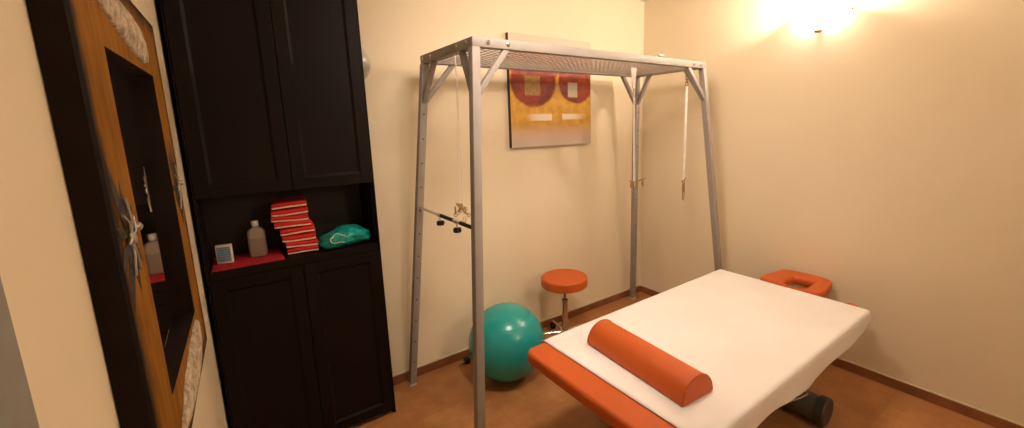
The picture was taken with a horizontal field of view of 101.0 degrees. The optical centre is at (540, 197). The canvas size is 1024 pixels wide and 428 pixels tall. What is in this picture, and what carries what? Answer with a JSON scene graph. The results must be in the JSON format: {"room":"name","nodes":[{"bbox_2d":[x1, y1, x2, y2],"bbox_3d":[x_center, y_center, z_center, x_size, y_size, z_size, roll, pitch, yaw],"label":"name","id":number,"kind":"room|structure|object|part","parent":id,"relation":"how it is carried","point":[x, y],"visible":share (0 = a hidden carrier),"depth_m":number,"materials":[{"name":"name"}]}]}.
{"room":"physical therapy room","nodes":[
{"label":"physical therapy room","id":0,"kind":"room"},
{"bbox_2d":[0,0,231,427],"bbox_3d":[-0.561,0.270,0.453,0.100,2.850,4.200,-9,12,-36],"label":"wall","id":1,"kind":"structure","parent":0,"point":[43,274],"depth_m":0.47,"materials":[{"name":"beige paint"}]},
{"bbox_2d":[0,277,39,427],"bbox_3d":[-0.378,0.660,0.373,0.004,2.100,0.198,-9,12,-36],"label":"trim","id":2,"kind":"structure","parent":1,"relation":"attached to","point":[17,410],"depth_m":0.35,"materials":[{"name":"grey paint"}]},
{"bbox_2d":[26,0,206,427],"bbox_3d":[-0.780,0.033,0.848,0.054,0.862,0.713,-8,12,-34],"label":"wall mirror","id":3,"kind":"object","parent":1,"relation":"attached to","point":[98,59],"visible":1,"depth_m":0.62,"materials":[{"name":"brown wood"}]},
{"bbox_2d":[103,156,142,312],"bbox_3d":[-0.602,0.047,0.616,0.004,0.229,0.130,-8,12,-34],"label":"flower","id":4,"kind":"object","parent":3,"relation":"on","point":[121,226],"depth_m":0.59,"materials":[{"name":"metal"}]},
{"bbox_3d":[-0.787,0.034,0.845,0.004,0.582,0.424,-9,12,-35],"label":"glass","id":5,"kind":"part","parent":3,"relation":"part of","materials":[{"name":"black mirror"}]},
{"bbox_2d":[168,140,184,227],"bbox_3d":[-0.924,-0.033,1.069,0.004,0.233,0.141,-8,12,-34],"label":"flower","id":6,"kind":"object","parent":3,"relation":"on","point":[175,200],"depth_m":1.05,"materials":[{"name":"metal"}]},
{"bbox_2d":[357,0,643,374],"bbox_3d":[-0.416,-0.214,3.200,3.664,2.850,0.100,-9,12,-36],"label":"wall","id":7,"kind":"structure","parent":0,"point":[545,208],"depth_m":3.15,"materials":[{"name":"beige paint"}]},
{"bbox_2d":[361,47,370,78],"bbox_3d":[-1.017,-0.763,2.409,0.076,0.196,0.196,-9,12,-36],"label":"dome","id":8,"kind":"object","parent":7,"relation":"attached to","point":[366,60],"visible":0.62,"depth_m":2.35,"materials":[{"name":"silver metal"}]},
{"bbox_2d":[393,285,639,385],"bbox_3d":[-0.018,1.111,3.635,2.645,0.070,0.010,-9,12,-36],"label":"baseboard","id":9,"kind":"structure","parent":7,"relation":"attached to","point":[401,377],"depth_m":3.23,"materials":[{"name":"brown wood"}]},
{"bbox_2d":[505,32,590,147],"bbox_3d":[0.088,-0.843,3.395,0.821,0.843,0.035,-9,12,-36],"label":"abstract painting","id":10,"kind":"object","parent":7,"relation":"attached to","point":[545,108],"visible":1,"depth_m":3.36,"materials":[{"name":"fabric"}]},
{"bbox_2d":[348,292,995,427],"bbox_3d":[0.906,1.503,1.749,3.664,0.100,4.400,-9,12,-36],"label":"floor","id":11,"kind":"structure","parent":0,"point":[443,397],"depth_m":2.63,"materials":[{"name":"ceramic"}]},
{"bbox_2d":[159,0,395,427],"bbox_3d":[-1.345,0.136,2.299,0.800,2.520,0.296,-9,12,-36],"label":"storage cabinet","id":12,"kind":"object","parent":11,"relation":"on","point":[270,95],"visible":1,"depth_m":2.17,"materials":[{"name":"black wood"}]},
{"bbox_3d":[-1.439,-0.537,1.949,0.389,1.061,0.019,-9,12,-36],"label":"door","id":13,"kind":"part","parent":12,"relation":"part of","materials":[{"name":"black wood"}]},
{"bbox_3d":[-1.439,-0.538,1.950,0.273,0.945,0.016,-9,12,-36],"label":"door panel","id":14,"kind":"part","parent":12,"relation":"part of","materials":[{"name":"black wood"}]},
{"bbox_2d":[212,248,284,271],"bbox_3d":[-1.517,0.319,2.187,0.301,0.004,0.262,-9,12,-36],"label":"folded cloth","id":15,"kind":"object","parent":12,"relation":"in","point":[240,260],"visible":0.79,"depth_m":2.16,"materials":[{"name":"red fabric"}]},
{"bbox_2d":[215,244,233,263],"bbox_3d":[-1.583,0.283,2.109,0.066,0.094,0.025,-6,11,-22],"label":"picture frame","id":16,"kind":"object","parent":15,"relation":"on","point":[224,252],"visible":1,"depth_m":2.10,"materials":[{"name":"white"}]},
{"bbox_3d":[-1.579,0.285,2.098,0.056,0.074,0.001,-6,11,-22],"label":"label panel","id":17,"kind":"part","parent":16,"relation":"part of","materials":[{"name":"blue paper"}]},
{"bbox_2d":[247,220,267,256],"bbox_3d":[-1.497,0.214,2.218,0.080,0.187,0.056,-7,11,-28],"label":"plastic bottle","id":18,"kind":"object","parent":15,"relation":"on","point":[256,236],"visible":1,"depth_m":2.20,"materials":[{"name":"white plastic"}]},
{"bbox_3d":[-1.401,0.882,2.198,0.389,1.023,0.019,-9,12,-36],"label":"door","id":19,"kind":"part","parent":12,"relation":"part of","materials":[{"name":"black wood"}]},
{"bbox_3d":[-1.401,0.882,2.198,0.273,0.907,0.016,-9,12,-36],"label":"door panel","id":20,"kind":"part","parent":12,"relation":"part of","materials":[{"name":"black wood"}]},
{"bbox_2d":[287,245,318,254],"bbox_3d":[-1.316,0.272,2.332,0.146,0.032,0.168,-7,11,-29],"label":"folded towel","id":21,"kind":"object","parent":12,"relation":"in","point":[293,250],"visible":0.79,"depth_m":2.26,"materials":[{"name":"red fabric"}]},
{"bbox_2d":[286,237,317,247],"bbox_3d":[-1.321,0.240,2.324,0.150,0.035,0.167,-8,12,-32],"label":"folded towel","id":22,"kind":"object","parent":21,"relation":"on","point":[314,241],"visible":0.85,"depth_m":2.26,"materials":[{"name":"red fabric"}]},
{"bbox_2d":[282,230,315,242],"bbox_3d":[-1.327,0.207,2.315,0.156,0.033,0.167,-7,11,-28],"label":"folded towel","id":23,"kind":"object","parent":22,"relation":"on","point":[309,235],"visible":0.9,"depth_m":2.25,"materials":[{"name":"red fabric"}]},
{"bbox_2d":[280,221,314,235],"bbox_3d":[-1.335,0.168,2.308,0.160,0.036,0.167,-8,12,-31],"label":"folded towel","id":24,"kind":"object","parent":23,"relation":"on","point":[305,228],"visible":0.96,"depth_m":2.25,"materials":[{"name":"red fabric"}]},
{"bbox_2d":[274,217,310,228],"bbox_3d":[-1.356,0.133,2.296,0.168,0.030,0.168,-8,12,-33],"label":"folded towel","id":25,"kind":"object","parent":24,"relation":"on","point":[277,225],"visible":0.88,"depth_m":2.23,"materials":[{"name":"red fabric"}]},
{"bbox_2d":[271,212,308,221],"bbox_3d":[-1.364,0.102,2.289,0.170,0.034,0.167,-7,11,-30],"label":"folded towel","id":26,"kind":"object","parent":25,"relation":"on","point":[303,216],"visible":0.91,"depth_m":2.23,"materials":[{"name":"red fabric"}]},
{"bbox_2d":[270,205,307,216],"bbox_3d":[-1.365,0.069,2.283,0.168,0.032,0.166,-8,12,-34],"label":"folded towel","id":27,"kind":"object","parent":26,"relation":"on","point":[299,209],"visible":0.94,"depth_m":2.23,"materials":[{"name":"red fabric"}]},
{"bbox_2d":[271,196,306,209],"bbox_3d":[-1.365,0.029,2.279,0.160,0.036,0.167,-8,12,-32],"label":"folded towel","id":28,"kind":"object","parent":27,"relation":"on","point":[276,204],"visible":1,"depth_m":2.23,"materials":[{"name":"red fabric"}]},
{"bbox_3d":[-1.125,-0.586,2.179,0.389,1.061,0.019,-9,12,-36],"label":"door","id":29,"kind":"part","parent":12,"relation":"part of","materials":[{"name":"black wood"}]},
{"bbox_3d":[-1.125,-0.586,2.179,0.273,0.945,0.016,-9,12,-36],"label":"door panel","id":30,"kind":"part","parent":12,"relation":"part of","materials":[{"name":"black wood"}]},
{"bbox_2d":[318,224,370,248],"bbox_3d":[-1.126,0.214,2.418,0.292,0.111,0.211,-9,12,-36],"label":"crumpled bag","id":31,"kind":"object","parent":12,"relation":"in","point":[343,235],"visible":0.98,"depth_m":2.35,"materials":[{"name":"teal plastic"}]},
{"bbox_3d":[-1.087,0.834,2.427,0.389,1.023,0.019,-9,12,-36],"label":"door","id":32,"kind":"part","parent":12,"relation":"part of","materials":[{"name":"black wood"}]},
{"bbox_3d":[-1.087,0.834,2.427,0.273,0.907,0.016,-9,12,-36],"label":"door panel","id":33,"kind":"part","parent":12,"relation":"part of","materials":[{"name":"black wood"}]},
{"bbox_2d":[459,357,469,365],"bbox_3d":[-0.571,1.226,3.141,0.052,0.042,0.105,5,12,33],"label":"pump","id":34,"kind":"object","parent":11,"relation":"on","point":[466,360],"visible":1,"depth_m":3.14,"materials":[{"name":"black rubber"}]},
{"bbox_2d":[469,302,543,381],"bbox_3d":[-0.239,1.006,2.945,0.526,0.526,0.526,-9,12,-36],"label":"exercise ball","id":35,"kind":"object","parent":11,"relation":"on","point":[511,330],"visible":0.85,"depth_m":2.74,"materials":[{"name":"teal rubber"}]},
{"bbox_2d":[541,269,587,335],"bbox_3d":[0.203,0.896,3.404,0.508,0.561,0.522,-9,12,-36],"label":"stool","id":36,"kind":"object","parent":11,"relation":"on","point":[561,281],"visible":0.68,"depth_m":3.32,"materials":[{"name":"orange leather"}]},
{"bbox_3d":[0.058,1.104,3.416,0.222,0.043,0.029,-2,10,-4],"label":"leg","id":37,"kind":"part","parent":36,"relation":"part of","materials":[{"name":"silver metal"}]},
{"bbox_3d":[0.144,1.078,3.554,0.029,0.043,0.222,-6,11,-22],"label":"leg","id":38,"kind":"part","parent":36,"relation":"part of","materials":[{"name":"silver metal"}]},
{"bbox_3d":[0.186,0.661,3.349,0.367,0.078,0.367,-9,12,-36],"label":"seat","id":39,"kind":"part","parent":36,"relation":"part of","materials":[{"name":"orange leather"}]},
{"bbox_2d":[408,36,721,427],"bbox_3d":[0.280,0.134,3.005,2.312,2.195,1.024,-9,12,-36],"label":"frame","id":40,"kind":"object","parent":11,"relation":"on","point":[472,64],"visible":0.94,"depth_m":2.58,"materials":[{"name":"silver metal"}]},
{"bbox_3d":[-0.793,0.241,2.720,0.308,2.114,0.059,0,10,7],"label":"leg","id":41,"kind":"part","parent":40,"relation":"part of","materials":[{"name":"silver metal"}]},
{"bbox_3d":[-0.580,0.149,2.434,0.049,0.028,0.043,-9,12,-36],"label":"knob","id":42,"kind":"part","parent":40,"relation":"part of","materials":[{"name":"black plastic"}]},
{"bbox_3d":[-0.448,0.176,2.259,0.049,0.028,0.043,-9,12,-36],"label":"knob","id":43,"kind":"part","parent":40,"relation":"part of","materials":[{"name":"black plastic"}]},
{"bbox_2d":[454,55,470,222],"bbox_3d":[-0.467,-0.300,2.378,0.106,0.968,0.028,-9,12,-36],"label":"rope","id":44,"kind":"object","parent":40,"relation":"hanging from","point":[461,206],"visible":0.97,"depth_m":2.40,"materials":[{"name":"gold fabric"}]},
{"bbox_3d":[-0.470,-0.373,2.362,0.038,0.818,0.008,-9,12,-36],"label":"cord","id":45,"kind":"part","parent":44,"relation":"part of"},
{"bbox_3d":[-0.459,-0.342,2.382,0.008,0.886,0.021,3,11,22],"label":"cord","id":46,"kind":"part","parent":44,"relation":"part of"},
{"bbox_3d":[-0.314,0.340,2.084,0.059,2.114,0.308,0,10,10],"label":"leg","id":47,"kind":"part","parent":40,"relation":"part of","materials":[{"name":"silver metal"}]},
{"bbox_3d":[0.253,-0.893,2.825,1.855,0.010,0.586,-9,12,-36],"label":"panel","id":48,"kind":"part","parent":40,"relation":"part of","materials":[{"name":"metal"}]},
{"bbox_3d":[0.876,-0.015,3.936,0.059,2.114,0.308,0,10,10],"label":"leg","id":49,"kind":"part","parent":40,"relation":"part of","materials":[{"name":"silver metal"}]},
{"bbox_2d":[629,67,644,197],"bbox_3d":[0.719,-0.464,3.126,0.166,0.956,0.028,-9,12,-36],"label":"rope","id":50,"kind":"object","parent":40,"relation":"hanging from","point":[633,70],"visible":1,"depth_m":3.09,"materials":[{"name":"white fabric"}]},
{"bbox_3d":[0.683,-0.460,3.099,0.017,0.692,0.005,-9,12,-36],"label":"cord","id":51,"kind":"part","parent":50,"relation":"part of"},
{"bbox_3d":[0.666,-0.857,3.025,0.060,0.145,0.006,-9,12,-36],"label":"plate","id":52,"kind":"part","parent":50,"relation":"part of","materials":[{"name":"white plastic"}]},
{"bbox_3d":[0.693,-0.442,3.110,0.020,0.732,0.005,-9,12,-36],"label":"cord","id":53,"kind":"part","parent":50,"relation":"part of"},
{"bbox_2d":[681,76,688,199],"bbox_3d":[1.141,-0.480,3.331,0.056,1.029,0.031,-9,12,-36],"label":"strap","id":54,"kind":"object","parent":40,"relation":"hanging from","point":[686,86],"visible":0.87,"depth_m":3.33,"materials":[{"name":"white fabric"}]},
{"bbox_3d":[1.355,0.083,3.300,0.308,2.114,0.059,0,10,7],"label":"leg","id":55,"kind":"part","parent":40,"relation":"part of","materials":[{"name":"silver metal"}]},
{"bbox_2d":[528,269,858,427],"bbox_3d":[1.066,0.995,2.472,2.172,0.644,0.928,-9,12,-36],"label":"table","id":56,"kind":"object","parent":11,"relation":"on","point":[616,408],"visible":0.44,"depth_m":1.97,"materials":[{"name":"orange leather"}]},
{"bbox_3d":[0.921,0.756,2.326,1.827,0.068,0.928,-9,12,-36],"label":"mattress","id":57,"kind":"part","parent":56,"relation":"part of","materials":[{"name":"leather"}]},
{"bbox_2d":[542,269,870,427],"bbox_3d":[0.983,0.777,2.366,1.712,0.141,0.970,-9,12,-36],"label":"sheet","id":58,"kind":"object","parent":56,"relation":"on","point":[761,345],"visible":0.92,"depth_m":2.18,"materials":[{"name":"white fabric"}]},
{"bbox_2d":[587,319,712,406],"bbox_3d":[0.481,0.733,1.968,0.198,0.108,0.606,-8,12,-32],"label":"bolster","id":59,"kind":"object","parent":58,"relation":"on","point":[679,381],"visible":1,"depth_m":1.86,"materials":[{"name":"orange leather"}]},
{"bbox_2d":[640,0,1023,424],"bbox_3d":[2.297,-0.170,2.537,0.100,2.850,4.200,-9,12,-36],"label":"wall","id":60,"kind":"structure","parent":0,"point":[877,154],"depth_m":2.72,"materials":[{"name":"beige paint"}]},
{"bbox_2d":[792,4,852,32],"bbox_3d":[1.819,-1.181,2.775,0.141,0.176,0.360,-9,12,-36],"label":"wall sconce","id":61,"kind":"object","parent":60,"relation":"attached to","point":[824,17],"visible":1,"depth_m":2.74,"materials":[{"name":"beige"}]},
{"bbox_3d":[1.871,-1.206,2.810,0.005,0.140,0.100,-9,12,-36],"label":"wall plate","id":62,"kind":"part","parent":61,"relation":"part of","materials":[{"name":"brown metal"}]},
{"bbox_2d":[640,285,1023,427],"bbox_3d":[2.292,1.206,2.740,0.010,0.070,4.190,-9,12,-36],"label":"baseboard","id":63,"kind":"structure","parent":60,"relation":"attached to","point":[980,415],"depth_m":2.61,"materials":[{"name":"brown wood"}]}
]}

